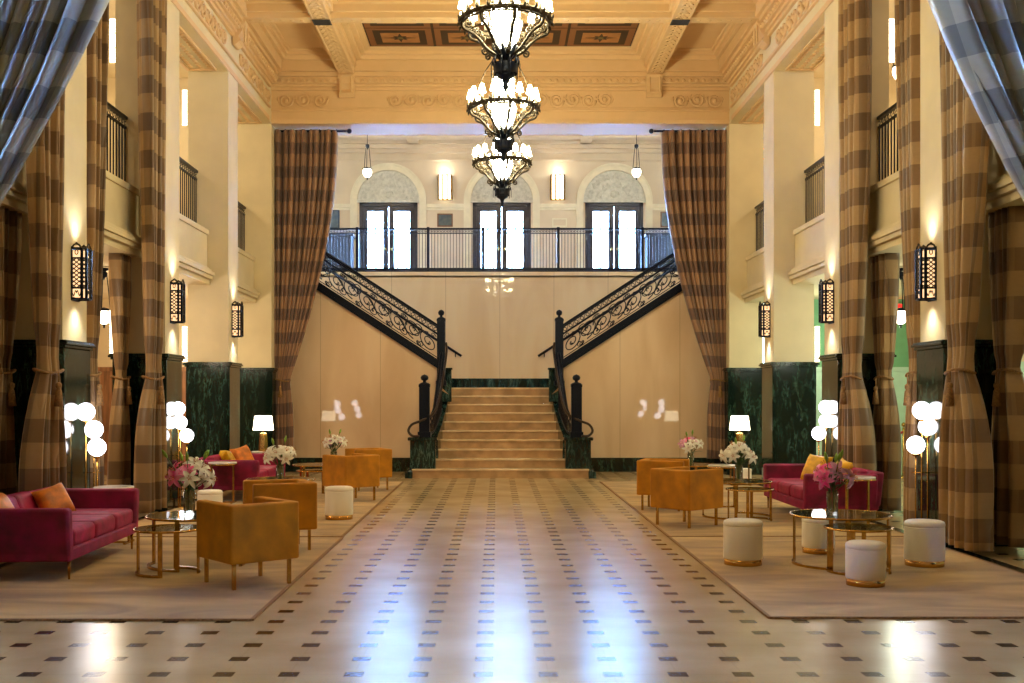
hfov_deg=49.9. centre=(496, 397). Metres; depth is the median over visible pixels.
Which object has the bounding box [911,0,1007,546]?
pillar
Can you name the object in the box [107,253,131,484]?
curtain
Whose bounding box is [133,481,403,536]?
rug
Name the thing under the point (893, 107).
gallery railing
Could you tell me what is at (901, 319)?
pendant light
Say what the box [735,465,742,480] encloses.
glass vase
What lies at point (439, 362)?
stair railing
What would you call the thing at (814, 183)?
gallery railing
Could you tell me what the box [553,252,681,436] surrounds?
stair railing
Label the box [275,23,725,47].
ceiling
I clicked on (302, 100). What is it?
trim
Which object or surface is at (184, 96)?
wall light
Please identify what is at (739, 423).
table lamp
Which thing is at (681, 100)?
trim
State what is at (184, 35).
trim
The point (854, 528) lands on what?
coffee table
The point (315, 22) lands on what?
grille
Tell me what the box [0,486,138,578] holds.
sofa
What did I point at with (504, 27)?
chandelier
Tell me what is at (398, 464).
baseboard
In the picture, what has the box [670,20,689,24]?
ceiling vent
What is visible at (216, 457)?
cushion
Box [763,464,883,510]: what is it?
sofa
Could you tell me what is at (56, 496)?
throw pillow
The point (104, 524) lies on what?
seat cushion
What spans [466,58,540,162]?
chandelier
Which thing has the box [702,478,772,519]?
coffee table
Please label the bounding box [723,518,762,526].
cushion
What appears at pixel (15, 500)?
cushion
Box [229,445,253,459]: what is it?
throw pillow
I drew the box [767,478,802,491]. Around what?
seat cushion
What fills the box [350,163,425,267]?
door
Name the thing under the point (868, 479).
side table
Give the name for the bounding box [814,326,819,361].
wall light
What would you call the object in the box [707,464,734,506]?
side table
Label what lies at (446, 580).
floor
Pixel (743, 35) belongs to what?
trim
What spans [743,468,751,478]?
storage box
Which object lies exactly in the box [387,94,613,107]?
trim
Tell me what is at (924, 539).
stool
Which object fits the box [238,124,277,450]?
pillar
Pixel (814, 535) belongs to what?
stool
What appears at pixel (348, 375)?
wall
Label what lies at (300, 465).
coffee table
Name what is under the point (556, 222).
picture
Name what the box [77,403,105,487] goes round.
floor lamp
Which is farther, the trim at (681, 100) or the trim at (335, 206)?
the trim at (335, 206)
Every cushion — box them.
[7,496,19,507]
[10,490,38,507]
[72,508,132,529]
[72,515,114,537]
[72,522,94,545]
[197,489,222,494]
[207,455,221,459]
[260,465,279,475]
[260,467,274,476]
[260,470,267,476]
[325,486,352,491]
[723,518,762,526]
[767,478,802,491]
[778,481,802,495]
[790,485,802,499]
[802,518,834,523]
[845,540,885,550]
[851,467,866,473]
[904,519,945,527]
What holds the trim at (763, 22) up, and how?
attached to the wall at (819, 23)
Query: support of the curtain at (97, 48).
hanging from the wall at (183, 22)
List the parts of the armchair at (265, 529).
leg, leg, leg, leg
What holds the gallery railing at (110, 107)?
on the balcony
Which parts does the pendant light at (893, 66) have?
lamp shade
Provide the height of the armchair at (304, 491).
0.662 m
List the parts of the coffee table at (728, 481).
glass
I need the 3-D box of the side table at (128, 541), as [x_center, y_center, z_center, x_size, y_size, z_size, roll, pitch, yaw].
[-3.925,1.196,11.280,0.412,0.580,0.412,0,0,0]
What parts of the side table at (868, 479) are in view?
leg frame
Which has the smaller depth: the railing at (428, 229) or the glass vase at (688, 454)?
the glass vase at (688, 454)
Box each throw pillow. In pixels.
[0,493,14,507]
[31,481,76,510]
[219,450,235,459]
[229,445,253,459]
[800,454,833,478]
[836,458,852,473]
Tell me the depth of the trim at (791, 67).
17.63 m
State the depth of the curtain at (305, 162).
21.77 m
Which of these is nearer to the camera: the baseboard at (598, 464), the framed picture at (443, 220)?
the baseboard at (598, 464)
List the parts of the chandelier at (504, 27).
lamp shade, lamp shade, scroll arm, scroll arm, scroll arm, crown, scroll arm, scroll arm, scroll arm, lamp shade, scroll arm, lamp shade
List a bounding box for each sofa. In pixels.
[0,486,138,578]
[196,453,284,489]
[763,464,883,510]
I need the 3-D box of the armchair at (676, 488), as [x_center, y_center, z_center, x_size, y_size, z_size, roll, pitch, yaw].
[2.225,1.155,12.870,0.620,0.662,0.600,0,0,-40]
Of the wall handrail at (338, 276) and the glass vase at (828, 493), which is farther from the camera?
the wall handrail at (338, 276)
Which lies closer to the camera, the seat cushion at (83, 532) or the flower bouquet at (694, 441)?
the seat cushion at (83, 532)
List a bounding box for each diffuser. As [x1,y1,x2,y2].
[73,250,88,297]
[171,285,179,320]
[233,306,239,334]
[762,306,768,334]
[824,285,832,320]
[918,250,934,297]
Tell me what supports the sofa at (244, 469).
on the rug at (364, 503)
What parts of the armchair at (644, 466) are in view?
leg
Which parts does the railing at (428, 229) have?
post, post, post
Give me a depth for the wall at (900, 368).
21.37 m
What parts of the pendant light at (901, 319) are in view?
lamp shade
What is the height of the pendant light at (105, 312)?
0.880 m
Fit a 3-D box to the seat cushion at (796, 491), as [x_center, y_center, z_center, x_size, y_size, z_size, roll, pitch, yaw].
[3.980,1.156,13.400,0.670,0.160,0.572,0,0,0]
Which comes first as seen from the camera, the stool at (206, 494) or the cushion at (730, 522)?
the cushion at (730, 522)
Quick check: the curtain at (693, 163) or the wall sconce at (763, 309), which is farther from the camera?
the curtain at (693, 163)
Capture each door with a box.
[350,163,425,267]
[464,165,539,267]
[576,163,652,267]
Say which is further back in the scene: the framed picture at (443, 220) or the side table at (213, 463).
the framed picture at (443, 220)
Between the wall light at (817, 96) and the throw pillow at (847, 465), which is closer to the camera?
the throw pillow at (847, 465)
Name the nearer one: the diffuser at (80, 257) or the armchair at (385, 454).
the diffuser at (80, 257)
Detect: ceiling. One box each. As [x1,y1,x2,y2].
[244,0,757,59]
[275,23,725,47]
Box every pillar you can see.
[10,48,95,487]
[108,0,185,510]
[182,71,242,489]
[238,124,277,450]
[719,124,762,474]
[759,71,819,486]
[818,0,896,510]
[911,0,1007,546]
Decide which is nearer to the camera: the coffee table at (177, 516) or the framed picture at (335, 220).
the coffee table at (177, 516)
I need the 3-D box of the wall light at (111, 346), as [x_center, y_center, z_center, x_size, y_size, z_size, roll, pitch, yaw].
[-5.156,-0.900,14.930,0.192,0.600,0.100,0,0,0]
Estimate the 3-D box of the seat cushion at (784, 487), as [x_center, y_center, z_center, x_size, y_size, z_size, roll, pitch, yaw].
[3.980,1.156,13.980,0.670,0.160,0.572,0,0,0]
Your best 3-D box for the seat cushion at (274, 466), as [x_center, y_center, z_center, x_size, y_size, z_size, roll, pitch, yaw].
[-3.770,1.156,17.430,0.670,0.160,0.572,0,0,0]
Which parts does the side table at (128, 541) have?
leg frame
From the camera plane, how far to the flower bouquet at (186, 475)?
9.66 m
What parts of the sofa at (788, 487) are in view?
armrest, frame, armrest, backrest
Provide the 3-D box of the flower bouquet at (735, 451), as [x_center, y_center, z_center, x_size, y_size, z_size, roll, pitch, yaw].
[3.013,0.741,13.801,0.476,0.550,0.466,0,0,0]
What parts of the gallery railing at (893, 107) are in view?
rail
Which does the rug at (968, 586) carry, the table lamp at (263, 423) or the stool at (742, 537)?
the stool at (742, 537)
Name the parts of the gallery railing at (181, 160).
rail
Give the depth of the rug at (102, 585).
8.72 m
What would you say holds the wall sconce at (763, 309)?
attached to the pillar at (789, 366)
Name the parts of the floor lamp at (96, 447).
lamp shade, lamp shade, lamp shade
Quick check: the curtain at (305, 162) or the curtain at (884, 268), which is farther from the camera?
the curtain at (305, 162)
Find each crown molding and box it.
[108,0,187,77]
[814,0,895,77]
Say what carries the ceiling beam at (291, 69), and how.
attached to the wall at (363, 99)
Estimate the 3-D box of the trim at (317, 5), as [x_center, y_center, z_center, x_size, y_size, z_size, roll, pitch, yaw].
[0.065,-6.303,14.500,8.420,0.044,13.600,0,0,0]
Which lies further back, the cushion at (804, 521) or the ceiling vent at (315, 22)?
the ceiling vent at (315, 22)
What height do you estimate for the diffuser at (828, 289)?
0.480 m
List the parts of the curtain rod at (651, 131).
rod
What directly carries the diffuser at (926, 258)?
attached to the wall sconce at (926, 259)
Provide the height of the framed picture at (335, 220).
0.480 m
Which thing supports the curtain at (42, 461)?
hanging from the wall at (183, 22)
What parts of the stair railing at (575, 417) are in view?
newel post, balustrade, curved handrail, newel post, handrail, scroll panel, rail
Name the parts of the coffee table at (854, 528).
glass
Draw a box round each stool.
[197,489,222,501]
[325,486,352,519]
[723,518,762,566]
[802,518,834,554]
[845,540,885,587]
[904,519,945,567]
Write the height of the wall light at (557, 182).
0.640 m
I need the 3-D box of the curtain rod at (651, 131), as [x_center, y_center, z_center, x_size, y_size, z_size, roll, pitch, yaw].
[3.820,-5.300,21.850,1.590,0.100,0.100,0,0,0]
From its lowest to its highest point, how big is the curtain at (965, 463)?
6.780 m
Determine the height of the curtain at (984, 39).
6.800 m
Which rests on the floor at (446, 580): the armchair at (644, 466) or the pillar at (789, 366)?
the pillar at (789, 366)
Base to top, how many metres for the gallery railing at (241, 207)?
0.980 m
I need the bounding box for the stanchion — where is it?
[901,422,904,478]
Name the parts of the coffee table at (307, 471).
glass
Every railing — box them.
[106,102,127,181]
[179,156,197,222]
[238,201,245,250]
[317,252,447,436]
[322,227,358,270]
[358,227,641,270]
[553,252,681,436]
[641,227,675,270]
[755,201,763,250]
[804,156,823,222]
[877,102,897,180]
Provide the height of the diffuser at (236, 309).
0.480 m
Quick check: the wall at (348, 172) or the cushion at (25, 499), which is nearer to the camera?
the cushion at (25, 499)
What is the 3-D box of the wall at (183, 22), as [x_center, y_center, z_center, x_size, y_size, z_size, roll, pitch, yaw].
[-4.730,-6.230,12.750,0.660,1.740,17.500,0,0,0]
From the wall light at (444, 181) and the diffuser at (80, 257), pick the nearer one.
the diffuser at (80, 257)
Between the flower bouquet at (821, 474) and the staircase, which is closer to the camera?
the flower bouquet at (821, 474)
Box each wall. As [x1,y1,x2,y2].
[97,299,187,474]
[107,78,898,217]
[170,0,270,123]
[290,290,436,457]
[319,276,763,377]
[329,153,763,267]
[563,291,709,457]
[729,0,830,123]
[814,299,908,474]
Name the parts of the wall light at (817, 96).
glass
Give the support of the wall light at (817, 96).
attached to the pillar at (789, 366)
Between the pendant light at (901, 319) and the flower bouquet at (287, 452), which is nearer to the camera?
the flower bouquet at (287, 452)
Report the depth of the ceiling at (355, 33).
20.94 m
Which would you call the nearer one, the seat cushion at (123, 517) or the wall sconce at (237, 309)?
the seat cushion at (123, 517)
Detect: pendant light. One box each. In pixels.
[100,268,110,327]
[363,135,371,179]
[632,135,640,179]
[892,50,895,78]
[897,268,905,327]
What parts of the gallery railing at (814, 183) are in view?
rail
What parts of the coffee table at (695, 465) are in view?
glass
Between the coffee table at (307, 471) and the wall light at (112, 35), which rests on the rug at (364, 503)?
the coffee table at (307, 471)
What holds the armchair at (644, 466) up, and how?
on the rug at (671, 523)
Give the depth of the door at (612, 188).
28.34 m
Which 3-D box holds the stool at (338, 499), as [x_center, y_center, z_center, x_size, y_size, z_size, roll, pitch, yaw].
[-1.935,1.285,13.520,0.347,0.402,0.347,0,0,0]
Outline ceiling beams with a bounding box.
[243,0,758,71]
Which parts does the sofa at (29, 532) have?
armrest, leg, frame, armrest, leg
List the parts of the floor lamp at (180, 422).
lamp shade, lamp shade, lamp shade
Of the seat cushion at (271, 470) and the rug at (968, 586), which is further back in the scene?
the seat cushion at (271, 470)
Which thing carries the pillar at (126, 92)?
on the floor at (446, 580)
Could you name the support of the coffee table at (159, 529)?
on the rug at (102, 585)
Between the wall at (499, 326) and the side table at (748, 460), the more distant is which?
the wall at (499, 326)
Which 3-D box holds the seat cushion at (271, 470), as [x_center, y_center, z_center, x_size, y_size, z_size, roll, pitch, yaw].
[-3.770,1.156,16.850,0.670,0.160,0.572,0,0,0]
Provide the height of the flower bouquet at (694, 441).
0.556 m
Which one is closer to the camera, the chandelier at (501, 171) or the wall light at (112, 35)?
the wall light at (112, 35)
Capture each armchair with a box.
[197,496,298,590]
[243,479,316,549]
[322,453,379,499]
[345,448,391,490]
[637,458,689,510]
[650,466,722,528]
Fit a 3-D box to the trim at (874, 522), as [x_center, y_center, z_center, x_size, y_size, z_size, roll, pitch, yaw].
[4.945,1.498,11.750,0.860,0.003,19.500,0,0,0]
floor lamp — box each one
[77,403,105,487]
[173,402,193,507]
[812,400,830,455]
[906,402,931,518]
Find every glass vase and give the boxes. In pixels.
[183,490,194,515]
[276,466,283,478]
[687,453,693,463]
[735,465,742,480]
[827,491,837,513]
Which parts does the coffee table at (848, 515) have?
glass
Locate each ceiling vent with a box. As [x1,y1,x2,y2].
[312,20,331,24]
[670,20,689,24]
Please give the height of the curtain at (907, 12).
6.780 m
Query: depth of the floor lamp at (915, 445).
11.46 m
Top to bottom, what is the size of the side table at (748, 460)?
0.580 m
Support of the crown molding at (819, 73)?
attached to the wall
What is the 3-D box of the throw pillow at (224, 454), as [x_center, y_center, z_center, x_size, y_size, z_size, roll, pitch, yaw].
[-4.005,0.940,16.450,0.245,0.316,0.360,0,0,-29]
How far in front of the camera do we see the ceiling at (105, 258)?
18.77 m
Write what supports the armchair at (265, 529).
on the rug at (102, 585)
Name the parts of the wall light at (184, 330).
glass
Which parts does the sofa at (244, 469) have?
frame, armrest, armrest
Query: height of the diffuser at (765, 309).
0.480 m
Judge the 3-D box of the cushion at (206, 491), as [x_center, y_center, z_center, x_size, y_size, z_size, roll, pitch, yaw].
[-3.555,1.166,13.650,0.309,0.054,0.309,0,0,0]
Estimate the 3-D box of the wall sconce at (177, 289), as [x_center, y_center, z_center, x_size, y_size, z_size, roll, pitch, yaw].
[-4.327,-1.312,14.930,0.170,0.604,0.224,0,0,0]
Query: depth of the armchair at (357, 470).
15.78 m
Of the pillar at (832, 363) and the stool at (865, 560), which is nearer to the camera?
the stool at (865, 560)
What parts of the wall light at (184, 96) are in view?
glass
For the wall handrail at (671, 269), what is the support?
attached to the wall at (499, 326)
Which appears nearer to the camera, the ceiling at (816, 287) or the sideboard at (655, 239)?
the ceiling at (816, 287)
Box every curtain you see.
[0,0,109,204]
[0,206,21,494]
[18,90,66,491]
[87,3,108,487]
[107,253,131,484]
[134,0,166,512]
[274,129,337,458]
[661,129,725,458]
[837,0,876,470]
[870,253,900,510]
[894,0,919,528]
[928,0,1023,201]
[938,29,993,551]
[988,206,1023,547]
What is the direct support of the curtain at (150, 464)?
hanging from the wall at (183, 22)
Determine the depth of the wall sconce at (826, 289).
14.85 m
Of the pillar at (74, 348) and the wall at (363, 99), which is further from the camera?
the wall at (363, 99)
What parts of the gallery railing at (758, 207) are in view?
rail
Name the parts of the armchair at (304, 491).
leg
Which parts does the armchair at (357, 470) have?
leg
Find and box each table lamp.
[253,416,273,450]
[729,416,749,441]
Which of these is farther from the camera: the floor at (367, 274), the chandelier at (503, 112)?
the floor at (367, 274)
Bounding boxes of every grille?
[314,21,330,24]
[671,21,687,24]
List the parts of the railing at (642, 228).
post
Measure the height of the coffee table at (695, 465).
0.452 m
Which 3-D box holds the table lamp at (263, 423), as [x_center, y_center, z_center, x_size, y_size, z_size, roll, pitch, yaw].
[-3.975,0.606,18.750,0.350,0.600,0.350,0,0,0]
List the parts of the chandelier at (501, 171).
lamp shade, lamp shade, scroll arm, scroll arm, scroll arm, stem, crown, scroll arm, scroll arm, scroll arm, scroll arm, lamp shade, lamp shade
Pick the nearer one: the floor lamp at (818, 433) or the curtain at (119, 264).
the curtain at (119, 264)
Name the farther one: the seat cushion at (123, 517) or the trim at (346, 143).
the trim at (346, 143)
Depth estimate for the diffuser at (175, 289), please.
14.83 m
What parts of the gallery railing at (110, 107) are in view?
rail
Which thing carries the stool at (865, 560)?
on the rug at (968, 586)
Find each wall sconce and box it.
[71,242,92,301]
[170,278,184,323]
[232,301,243,337]
[758,301,769,337]
[819,278,833,323]
[915,242,936,301]
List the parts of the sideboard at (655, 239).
door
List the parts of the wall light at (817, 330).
glass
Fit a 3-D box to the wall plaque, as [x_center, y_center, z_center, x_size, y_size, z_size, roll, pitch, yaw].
[1.625,-4.520,28.335,0.380,0.220,0.030,0,0,0]
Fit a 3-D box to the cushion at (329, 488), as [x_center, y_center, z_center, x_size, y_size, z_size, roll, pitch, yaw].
[-1.935,1.111,13.520,0.347,0.054,0.347,0,0,0]
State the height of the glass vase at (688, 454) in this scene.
0.170 m
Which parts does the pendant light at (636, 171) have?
lamp shade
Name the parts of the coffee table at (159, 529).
glass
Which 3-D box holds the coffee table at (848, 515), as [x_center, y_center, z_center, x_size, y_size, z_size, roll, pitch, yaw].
[3.075,1.260,9.840,0.890,0.452,0.890,0,0,0]
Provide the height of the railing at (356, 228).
1.020 m
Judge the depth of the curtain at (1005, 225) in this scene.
10.75 m
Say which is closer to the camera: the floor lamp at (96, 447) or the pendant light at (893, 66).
the floor lamp at (96, 447)
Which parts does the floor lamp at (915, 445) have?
lamp shade, lamp shade, lamp shade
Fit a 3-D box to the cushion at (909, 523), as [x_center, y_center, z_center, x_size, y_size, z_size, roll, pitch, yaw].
[3.805,1.111,9.780,0.347,0.054,0.347,0,0,0]
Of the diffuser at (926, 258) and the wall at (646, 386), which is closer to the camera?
the diffuser at (926, 258)
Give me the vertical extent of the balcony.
0.898 m
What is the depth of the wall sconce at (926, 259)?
11.40 m
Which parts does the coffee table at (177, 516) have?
glass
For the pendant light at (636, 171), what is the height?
1.580 m
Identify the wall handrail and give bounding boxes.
[322,266,461,356]
[538,266,676,356]
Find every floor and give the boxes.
[0,472,1023,682]
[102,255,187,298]
[321,272,677,276]
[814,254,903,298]
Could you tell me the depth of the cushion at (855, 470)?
13.15 m
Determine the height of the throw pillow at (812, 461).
0.365 m
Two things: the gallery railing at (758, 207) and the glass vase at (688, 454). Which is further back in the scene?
the gallery railing at (758, 207)
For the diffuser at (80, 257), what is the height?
0.480 m
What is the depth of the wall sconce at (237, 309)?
18.30 m
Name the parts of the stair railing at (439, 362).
scroll panel, rail, handrail, newel post, curved handrail, balustrade, newel post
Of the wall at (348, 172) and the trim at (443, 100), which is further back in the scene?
the wall at (348, 172)
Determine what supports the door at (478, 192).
in the wall at (348, 172)
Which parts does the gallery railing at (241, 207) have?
rail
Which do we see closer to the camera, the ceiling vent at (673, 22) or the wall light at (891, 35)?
the wall light at (891, 35)
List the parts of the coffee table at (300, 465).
glass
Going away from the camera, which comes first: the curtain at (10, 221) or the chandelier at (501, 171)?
the curtain at (10, 221)
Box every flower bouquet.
[161,449,216,510]
[262,436,296,478]
[321,429,347,454]
[678,429,703,463]
[719,435,757,478]
[813,449,857,511]
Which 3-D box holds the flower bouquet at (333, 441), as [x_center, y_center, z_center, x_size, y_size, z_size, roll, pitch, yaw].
[-2.530,0.748,17.179,0.413,0.537,0.442,0,0,0]
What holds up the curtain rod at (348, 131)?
attached to the wall at (363, 99)
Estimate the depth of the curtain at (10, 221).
10.90 m
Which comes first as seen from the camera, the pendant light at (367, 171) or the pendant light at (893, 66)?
the pendant light at (893, 66)
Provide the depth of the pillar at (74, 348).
11.34 m
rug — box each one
[0,537,343,620]
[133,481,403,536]
[600,481,903,536]
[669,536,1023,618]
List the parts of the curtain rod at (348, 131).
rod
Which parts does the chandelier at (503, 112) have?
lamp shade, lamp shade, lamp shade, scroll arm, scroll arm, scroll arm, lamp shade, stem, crown, scroll arm, scroll arm, lamp shade, scroll arm, scroll arm, lamp shade, lamp shade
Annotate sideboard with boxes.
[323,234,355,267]
[644,234,675,267]
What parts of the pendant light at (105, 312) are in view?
rod, lamp shade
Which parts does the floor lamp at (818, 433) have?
lamp shade, lamp shade, lamp shade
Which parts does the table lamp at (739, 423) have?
lamp shade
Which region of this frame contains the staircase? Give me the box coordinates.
[405,368,595,477]
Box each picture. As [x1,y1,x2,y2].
[330,210,339,227]
[437,214,452,226]
[553,219,565,225]
[660,212,668,226]
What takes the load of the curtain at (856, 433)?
hanging from the wall at (819, 23)
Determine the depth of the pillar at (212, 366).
18.05 m
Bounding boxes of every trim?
[0,488,225,567]
[171,0,281,119]
[179,25,261,123]
[221,0,780,81]
[232,19,769,97]
[249,0,751,72]
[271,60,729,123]
[277,94,328,107]
[321,271,676,271]
[333,204,665,209]
[338,130,763,160]
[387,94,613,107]
[672,94,723,107]
[719,0,833,119]
[731,475,1023,572]
[739,25,823,123]
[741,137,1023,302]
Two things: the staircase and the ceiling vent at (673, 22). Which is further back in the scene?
the staircase
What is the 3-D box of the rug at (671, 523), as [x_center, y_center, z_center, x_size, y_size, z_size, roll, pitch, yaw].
[3.155,1.492,15.720,2.624,0.015,7.784,0,0,0]
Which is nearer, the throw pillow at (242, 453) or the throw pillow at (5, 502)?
the throw pillow at (5, 502)
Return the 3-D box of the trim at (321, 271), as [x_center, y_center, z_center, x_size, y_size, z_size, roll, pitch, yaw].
[0.075,-2.840,24.785,14.000,0.060,0.030,0,0,0]
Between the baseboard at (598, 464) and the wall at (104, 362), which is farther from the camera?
the baseboard at (598, 464)
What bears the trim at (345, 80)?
attached to the wall at (819, 23)
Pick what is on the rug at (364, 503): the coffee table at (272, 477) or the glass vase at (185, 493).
the coffee table at (272, 477)
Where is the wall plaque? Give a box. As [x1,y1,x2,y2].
[552,218,566,226]
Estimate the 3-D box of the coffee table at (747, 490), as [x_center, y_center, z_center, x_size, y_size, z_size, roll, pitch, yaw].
[3.075,1.293,13.360,0.580,0.386,0.580,0,0,-10]
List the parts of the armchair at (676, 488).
leg, leg, leg, leg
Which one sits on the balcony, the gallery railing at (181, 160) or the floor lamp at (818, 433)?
the gallery railing at (181, 160)
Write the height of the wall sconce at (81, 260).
0.604 m
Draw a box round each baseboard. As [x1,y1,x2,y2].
[285,458,409,471]
[452,378,547,387]
[591,458,718,471]
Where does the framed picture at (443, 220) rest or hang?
attached to the wall at (348, 172)
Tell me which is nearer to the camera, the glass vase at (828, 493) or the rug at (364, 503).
the glass vase at (828, 493)
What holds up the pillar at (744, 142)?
on the floor at (446, 580)
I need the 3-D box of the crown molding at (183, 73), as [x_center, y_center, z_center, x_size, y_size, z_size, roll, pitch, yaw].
[-6.825,-6.575,14.600,3.400,0.650,13.800,0,0,0]
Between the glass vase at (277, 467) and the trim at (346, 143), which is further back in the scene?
the trim at (346, 143)
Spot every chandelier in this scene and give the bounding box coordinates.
[457,0,553,91]
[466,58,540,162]
[472,124,531,206]
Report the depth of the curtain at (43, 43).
7.26 m
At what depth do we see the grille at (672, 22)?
18.39 m
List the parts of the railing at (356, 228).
post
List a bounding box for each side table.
[93,485,134,544]
[208,461,236,503]
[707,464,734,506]
[730,460,750,485]
[839,475,875,523]
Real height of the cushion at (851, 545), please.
0.054 m
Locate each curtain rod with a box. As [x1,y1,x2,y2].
[276,129,351,133]
[649,129,723,133]
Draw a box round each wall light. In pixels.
[110,19,114,62]
[110,319,112,352]
[182,90,187,125]
[182,326,187,361]
[438,174,451,199]
[550,174,564,199]
[814,90,819,125]
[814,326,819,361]
[889,19,894,62]
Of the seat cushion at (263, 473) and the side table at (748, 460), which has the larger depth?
the side table at (748, 460)
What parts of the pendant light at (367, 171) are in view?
lamp shade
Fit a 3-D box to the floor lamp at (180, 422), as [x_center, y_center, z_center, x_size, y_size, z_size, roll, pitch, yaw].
[-4.269,0.776,14.950,0.313,1.448,0.260,0,0,0]
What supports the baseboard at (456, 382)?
attached to the wall at (499, 326)
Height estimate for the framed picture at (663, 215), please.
0.400 m
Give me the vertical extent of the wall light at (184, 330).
0.600 m
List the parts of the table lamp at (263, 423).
lamp shade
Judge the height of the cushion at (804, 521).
0.054 m
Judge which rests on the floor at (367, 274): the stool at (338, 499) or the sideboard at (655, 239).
the sideboard at (655, 239)
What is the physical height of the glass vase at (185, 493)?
0.220 m
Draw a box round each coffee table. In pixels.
[132,524,200,577]
[144,510,244,572]
[245,476,315,480]
[292,463,321,476]
[296,469,324,493]
[690,463,711,469]
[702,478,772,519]
[726,487,773,520]
[789,509,892,569]
[823,523,894,575]
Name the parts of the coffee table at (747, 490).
glass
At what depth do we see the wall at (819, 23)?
17.73 m

